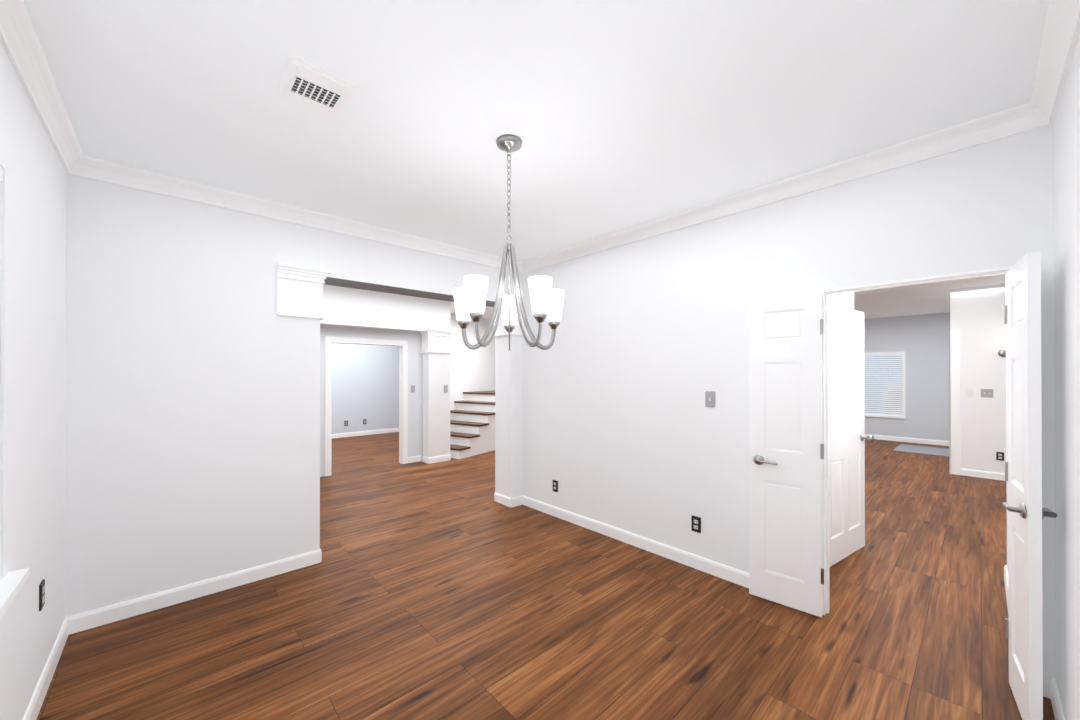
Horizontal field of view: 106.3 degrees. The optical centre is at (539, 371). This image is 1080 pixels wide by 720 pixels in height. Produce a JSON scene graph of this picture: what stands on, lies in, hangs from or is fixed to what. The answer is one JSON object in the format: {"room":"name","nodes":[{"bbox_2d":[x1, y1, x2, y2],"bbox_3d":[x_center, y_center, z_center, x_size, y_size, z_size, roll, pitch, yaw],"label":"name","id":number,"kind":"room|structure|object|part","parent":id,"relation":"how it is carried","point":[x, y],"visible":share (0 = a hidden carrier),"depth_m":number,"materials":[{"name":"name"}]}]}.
{"room":"dining room","nodes":[
{"label":"dining room","id":0,"kind":"room"},
{"bbox_2d":[0,42,66,719],"bbox_3d":[-1.530,0.125,0.918,0.160,2.720,4.200,0,0,-43],"label":"wall","id":1,"kind":"structure","parent":0,"point":[33,360],"depth_m":1.70,"materials":[{"name":"white paint"}]},
{"bbox_2d":[0,166,2,382],"bbox_3d":[-1.344,0.003,0.798,0.068,1.431,1.626,0,0,-43],"label":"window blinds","id":2,"kind":"object","parent":1,"relation":"attached to","point":[1,174],"visible":1,"depth_m":1.36,"materials":[{"name":"white"}]},
{"bbox_2d":[0,568,29,619],"bbox_3d":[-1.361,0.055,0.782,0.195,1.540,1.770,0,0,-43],"label":"window sill","id":3,"kind":"structure","parent":1,"relation":"in","point":[12,583],"depth_m":1.38,"materials":[{"name":"white wood"}]},
{"bbox_2d":[39,579,44,610],"bbox_3d":[-2.273,1.019,1.848,0.010,0.116,0.072,0,0,-43],"label":"electrical outlet","id":4,"kind":"object","parent":1,"relation":"attached to","point":[41,594],"visible":0.98,"depth_m":1.84,"materials":[{"name":"black plastic"}]},
{"bbox_2d":[0,0,87,177],"bbox_3d":[-1.398,-1.182,0.949,0.068,0.104,3.740,0,0,-43],"label":"crown molding","id":5,"kind":"structure","parent":1,"relation":"attached to","point":[22,46],"depth_m":1.64,"materials":[{"name":"white wood"}]},
{"bbox_2d":[23,615,74,719],"bbox_3d":[-1.418,1.436,0.921,0.014,0.098,3.740,0,0,-43],"label":"baseboard","id":6,"kind":"structure","parent":1,"relation":"attached to","point":[68,626],"depth_m":1.92,"materials":[{"name":"white wood"}]},
{"bbox_2d":[65,174,522,616],"bbox_3d":[-1.502,0.135,3.594,3.505,2.720,0.300,0,0,-43],"label":"wall","id":7,"kind":"structure","parent":0,"point":[192,406],"depth_m":2.67,"materials":[{"name":"white paint"}]},
{"bbox_2d":[69,549,321,632],"bbox_3d":[-2.189,1.443,2.744,1.289,0.098,0.014,0,0,-43],"label":"baseboard","id":8,"kind":"structure","parent":7,"relation":"attached to","point":[76,623],"depth_m":2.64,"materials":[{"name":"white wood"}]},
{"bbox_2d":[277,263,330,319],"bbox_3d":[-1.915,-0.604,3.216,0.352,0.375,0.424,0,0,-43],"label":"pilaster","id":9,"kind":"object","parent":7,"relation":"attached to","point":[299,291],"visible":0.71,"depth_m":3.07,"materials":[{"name":"white wood"}]},
{"bbox_2d":[88,157,519,272],"bbox_3d":[-1.419,-1.174,3.425,3.210,0.104,0.068,0,0,-43],"label":"crown molding","id":10,"kind":"structure","parent":7,"relation":"attached to","point":[98,169],"depth_m":2.91,"materials":[{"name":"white wood"}]},
{"bbox_2d":[324,277,494,306],"bbox_3d":[-1.124,-0.753,3.944,1.919,0.006,0.299,0,0,-43],"label":"trim","id":11,"kind":"structure","parent":7,"relation":"attached to","point":[376,287],"depth_m":3.69,"materials":[{"name":"grey wood"}]},
{"bbox_2d":[494,493,514,506],"bbox_3d":[-0.423,1.450,4.582,0.014,0.098,0.328,0,0,-43],"label":"baseboard","id":12,"kind":"structure","parent":7,"relation":"attached to","point":[510,502],"depth_m":4.54,"materials":[{"name":"white wood"}]},
{"bbox_2d":[332,343,398,433],"bbox_3d":[-4.877,0.155,9.144,10.000,2.720,0.120,0,0,-43],"label":"wall","id":13,"kind":"structure","parent":0,"point":[365,381],"depth_m":9.68,"materials":[{"name":"white paint"}]},
{"bbox_2d":[332,428,398,437],"bbox_3d":[-5.752,1.463,8.243,7.500,0.098,0.014,0,0,-43],"label":"baseboard","id":14,"kind":"structure","parent":13,"relation":"attached to","point":[350,434],"depth_m":9.67,"materials":[{"name":"white wood"}]},
{"bbox_2d":[320,325,422,476],"bbox_3d":[-3.988,0.141,5.097,5.830,2.720,0.120,0,0,-43],"label":"wall","id":15,"kind":"structure","parent":0,"point":[415,401],"depth_m":6.68,"materials":[{"name":"white paint"}]},
{"bbox_2d":[325,336,407,475],"bbox_3d":[-2.680,0.497,6.288,1.240,2.015,0.140,0,0,-43],"label":"door frame","id":16,"kind":"structure","parent":15,"relation":"attached to","point":[403,400],"depth_m":6.33,"materials":[{"name":"white wood"}]},
{"bbox_2d":[408,455,422,462],"bbox_3d":[-2.083,1.457,6.733,0.245,0.098,0.044,0,0,-43],"label":"baseboard","id":17,"kind":"structure","parent":15,"relation":"attached to","point":[412,459],"depth_m":6.74,"materials":[{"name":"white wood"}]},
{"bbox_2d":[320,284,449,457],"bbox_3d":[-3.788,0.140,4.969,5.950,2.720,0.200,0,0,-43],"label":"wall","id":18,"kind":"structure","parent":0,"point":[350,307],"depth_m":6.54,"materials":[{"name":"white paint"}]},
{"bbox_2d":[419,329,451,352],"bbox_3d":[-1.769,-0.506,6.829,0.462,0.375,0.324,0,0,-43],"label":"pilaster","id":19,"kind":"object","parent":18,"relation":"attached to","point":[436,341],"visible":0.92,"depth_m":6.73,"materials":[{"name":"white"}]},
{"bbox_2d":[427,454,450,463],"bbox_3d":[-1.679,1.457,6.759,0.414,0.098,0.014,0,0,-43],"label":"baseboard","id":20,"kind":"structure","parent":18,"relation":"attached to","point":[427,460],"depth_m":6.74,"materials":[{"name":"white wood"}]},
{"bbox_2d":[450,313,494,409],"bbox_3d":[-1.671,0.153,8.694,0.117,2.720,2.600,0,0,32],"label":"wall","id":21,"kind":"structure","parent":0,"point":[471,370],"depth_m":8.80,"materials":[{"name":"white paint"}]},
{"bbox_2d":[23,0,1049,319],"bbox_3d":[0.663,-1.266,6.079,18.000,0.100,16.500,0,0,-43],"label":"ceiling","id":22,"kind":"structure","parent":0,"point":[619,114],"depth_m":1.81,"materials":[{"name":"white paint"}]},
{"bbox_2d":[276,56,356,119],"bbox_3d":[-0.983,-1.222,1.772,0.245,0.017,0.310,0,0,-43],"label":"ceiling vent","id":23,"kind":"object","parent":22,"relation":"in","point":[305,85],"visible":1,"depth_m":1.75,"materials":[{"name":"white metal"}]},
{"bbox_2d":[453,134,564,350],"bbox_3d":[-0.154,-0.675,2.144,0.618,1.108,0.601,0,0,-43],"label":"chandelier","id":24,"kind":"object","parent":22,"relation":"hanging from","point":[507,143],"depth_m":2.15,"materials":[{"name":"silver metal"}]},
{"bbox_3d":[-0.154,-0.364,2.143,0.618,0.172,0.601,0,0,-43],"label":"chandelier shade","id":25,"kind":"part","parent":24,"relation":"part of","materials":[{"name":"white glass"}]},
{"bbox_2d":[37,432,1054,719],"bbox_3d":[0.663,1.534,6.069,18.000,0.060,16.500,0,0,-43],"label":"floor","id":26,"kind":"structure","parent":0,"point":[451,588],"depth_m":2.35,"materials":[{"name":"brown wood"}]},
{"bbox_2d":[450,390,494,458],"bbox_3d":[-1.200,0.972,8.272,1.122,1.080,2.453,0,0,32],"label":"stairs","id":27,"kind":"structure","parent":26,"relation":"on","point":[472,423],"depth_m":7.68,"materials":[{"name":"white wood"}]},
{"bbox_2d":[893,444,948,456],"bbox_3d":[7.387,1.504,7.770,1.000,0.012,0.800,0,0,-43],"label":"rug","id":28,"kind":"object","parent":26,"relation":"on","point":[923,450],"visible":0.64,"depth_m":7.70,"materials":[{"name":"grey fabric"}]},
{"bbox_2d":[522,124,1054,698],"bbox_3d":[1.112,0.134,3.253,0.120,2.720,3.740,0,0,-43],"label":"wall","id":29,"kind":"structure","parent":0,"point":[624,428],"depth_m":2.98,"materials":[{"name":"white paint"}]},
{"bbox_2d":[490,301,525,336],"bbox_3d":[-0.382,-0.599,4.626,0.221,0.375,0.424,0,0,-43],"label":"pilaster","id":30,"kind":"object","parent":29,"relation":"attached to","point":[501,330],"visible":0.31,"depth_m":4.57,"materials":[{"name":"white"}]},
{"bbox_2d":[553,480,557,491],"bbox_3d":[0.157,1.182,4.191,0.010,0.116,0.072,0,0,-43],"label":"electrical outlet","id":31,"kind":"object","parent":29,"relation":"attached to","point":[555,485],"visible":1,"depth_m":4.18,"materials":[{"name":"black plastic"}]},
{"bbox_2d":[519,495,748,587],"bbox_3d":[0.761,1.446,3.531,0.014,0.098,2.849,0,0,-43],"label":"baseboard","id":32,"kind":"structure","parent":29,"relation":"attached to","point":[736,576],"depth_m":3.37,"materials":[{"name":"white wood"}]},
{"bbox_2d":[691,515,700,532],"bbox_3d":[1.185,1.158,3.073,0.010,0.116,0.072,0,0,-43],"label":"electrical outlet","id":33,"kind":"object","parent":29,"relation":"attached to","point":[696,523],"visible":1,"depth_m":3.07,"materials":[{"name":"black plastic"}]},
{"bbox_2d":[705,391,714,406],"bbox_3d":[1.257,0.203,2.993,0.017,0.116,0.072,0,0,-43],"label":"light switch","id":34,"kind":"object","parent":29,"relation":"attached to","point":[709,398],"visible":1,"depth_m":2.99,"materials":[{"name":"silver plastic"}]},
{"bbox_2d":[520,104,1050,272],"bbox_3d":[1.042,-1.174,3.194,0.068,0.104,3.740,0,0,-43],"label":"crown molding","id":35,"kind":"structure","parent":29,"relation":"attached to","point":[1008,122],"depth_m":2.46,"materials":[{"name":"white wood"}]},
{"bbox_2d":[749,293,823,617],"bbox_3d":[1.554,0.502,2.571,0.144,1.955,0.414,0,0,-43],"label":"door leaf","id":36,"kind":"structure","parent":29,"relation":"in","point":[786,451],"depth_m":2.56,"materials":[{"name":"white paint"}]},
{"bbox_2d":[821,266,1012,615],"bbox_3d":[2.048,0.493,2.234,0.126,1.994,0.803,0,0,-43],"label":"door frame","id":37,"kind":"structure","parent":29,"relation":"attached to","point":[826,293],"depth_m":2.48,"materials":[{"name":"white wood"}]},
{"bbox_2d":[1002,252,1057,719],"bbox_3d":[2.123,0.499,1.764,0.410,1.955,0.144,0,0,-43],"label":"door leaf","id":38,"kind":"structure","parent":29,"relation":"in","point":[1027,514],"depth_m":1.67,"materials":[{"name":"white paint"}]},
{"bbox_2d":[829,292,852,309],"bbox_3d":[2.304,0.134,3.330,1.740,2.720,0.120,0,0,-43],"label":"wall","id":39,"kind":"structure","parent":0,"point":[845,300],"depth_m":3.63,"materials":[{"name":"white paint"}]},
{"bbox_2d":[829,305,873,566],"bbox_3d":[2.467,0.487,3.229,0.756,1.990,0.224,0,0,-43],"label":"door leaf","id":40,"kind":"structure","parent":39,"relation":"in","point":[847,437],"depth_m":3.24,"materials":[{"name":"white paint"}]},
{"bbox_2d":[864,312,949,440],"bbox_3d":[7.795,0.154,8.897,0.120,2.720,9.000,0,0,-43],"label":"wall","id":41,"kind":"structure","parent":0,"point":[922,341],"depth_m":8.56,"materials":[{"name":"white paint"}]},
{"bbox_2d":[864,352,905,418],"bbox_3d":[7.493,0.290,9.169,0.105,1.450,1.190,0,0,-43],"label":"room window","id":42,"kind":"structure","parent":41,"relation":"in","point":[885,384],"depth_m":8.99,"materials":[{"name":"white plastic"}]},
{"bbox_2d":[865,434,948,445],"bbox_3d":[7.746,1.465,8.847,0.014,0.098,9.000,0,0,-43],"label":"baseboard","id":43,"kind":"structure","parent":41,"relation":"attached to","point":[880,437],"depth_m":8.64,"materials":[{"name":"white wood"}]},
{"bbox_2d":[950,283,1005,473],"bbox_3d":[7.295,0.139,4.714,0.120,2.720,3.520,0,0,-43],"label":"wall","id":44,"kind":"structure","parent":0,"point":[977,316],"depth_m":5.74,"materials":[{"name":"white paint"}]},
{"bbox_2d":[949,329,960,474],"bbox_3d":[6.132,0.444,5.977,0.156,2.120,0.115,0,0,-43],"label":"trim","id":45,"kind":"structure","parent":44,"relation":"attached to","point":[954,413],"depth_m":5.93,"materials":[{"name":"white wood"}]},
{"bbox_2d":[966,389,972,396],"bbox_3d":[6.181,0.303,5.823,0.017,0.116,0.072,0,0,-43],"label":"thermostat","id":46,"kind":"object","parent":44,"relation":"attached to","point":[969,392],"visible":1,"depth_m":5.82,"materials":[{"name":"white plastic"}]},
{"bbox_2d":[961,468,1004,480],"bbox_3d":[7.279,1.450,4.627,0.014,0.098,3.420,0,0,-43],"label":"baseboard","id":47,"kind":"structure","parent":44,"relation":"attached to","point":[983,474],"depth_m":5.72,"materials":[{"name":"white wood"}]},
{"bbox_2d":[981,389,992,397],"bbox_3d":[6.296,0.303,5.698,0.017,0.116,0.118,0,0,-43],"label":"light switch","id":48,"kind":"object","parent":44,"relation":"attached to","point":[986,392],"visible":1,"depth_m":5.70,"materials":[{"name":"silver metal"}]},
{"bbox_2d":[996,452,1003,460],"bbox_3d":[6.380,1.172,5.609,0.010,0.116,0.072,0,0,-43],"label":"outlet","id":49,"kind":"object","parent":44,"relation":"attached to","point":[1000,456],"visible":1,"depth_m":5.61,"materials":[{"name":"black plastic"}]},
{"bbox_2d":[998,340,1005,356],"bbox_3d":[6.339,-0.316,5.522,0.195,0.225,0.130,0,0,-43],"label":"sconce","id":50,"kind":"object","parent":44,"relation":"attached to","point":[1002,346],"visible":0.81,"depth_m":5.50,"materials":[{"name":"silver metal"}]},
{"bbox_2d":[1006,274,1007,569],"bbox_3d":[2.946,0.131,2.359,1.370,2.720,0.260,0,0,-43],"label":"wall","id":51,"kind":"structure","parent":0,"point":[1006,427],"depth_m":2.83,"materials":[{"name":"white paint"}]},
{"bbox_2d":[1004,565,1007,608],"bbox_3d":[2.859,1.442,2.460,1.384,0.098,0.014,0,0,-43],"label":"baseboard","id":52,"kind":"structure","parent":51,"relation":"attached to","point":[1005,567],"depth_m":2.74,"materials":[{"name":"white wood"}]},
{"bbox_2d":[1053,33,1079,719],"bbox_3d":[1.186,0.125,0.672,3.505,2.720,0.160,0,0,-43],"label":"wall","id":53,"kind":"structure","parent":0,"point":[1066,192],"depth_m":1.55,"materials":[{"name":"white paint"}]},
{"bbox_2d":[1024,0,1079,131],"bbox_3d":[1.067,-1.183,0.722,3.210,0.104,0.068,0,0,-43],"label":"crown molding","id":54,"kind":"structure","parent":53,"relation":"attached to","point":[1062,24],"depth_m":1.53,"materials":[{"name":"white wood"}]},
{"bbox_2d":[1050,678,1064,719],"bbox_3d":[1.094,1.436,0.701,3.355,0.098,0.014,0,0,-43],"label":"baseboard","id":55,"kind":"structure","parent":53,"relation":"attached to","point":[1058,712],"depth_m":1.74,"materials":[{"name":"white wood"}]}
]}

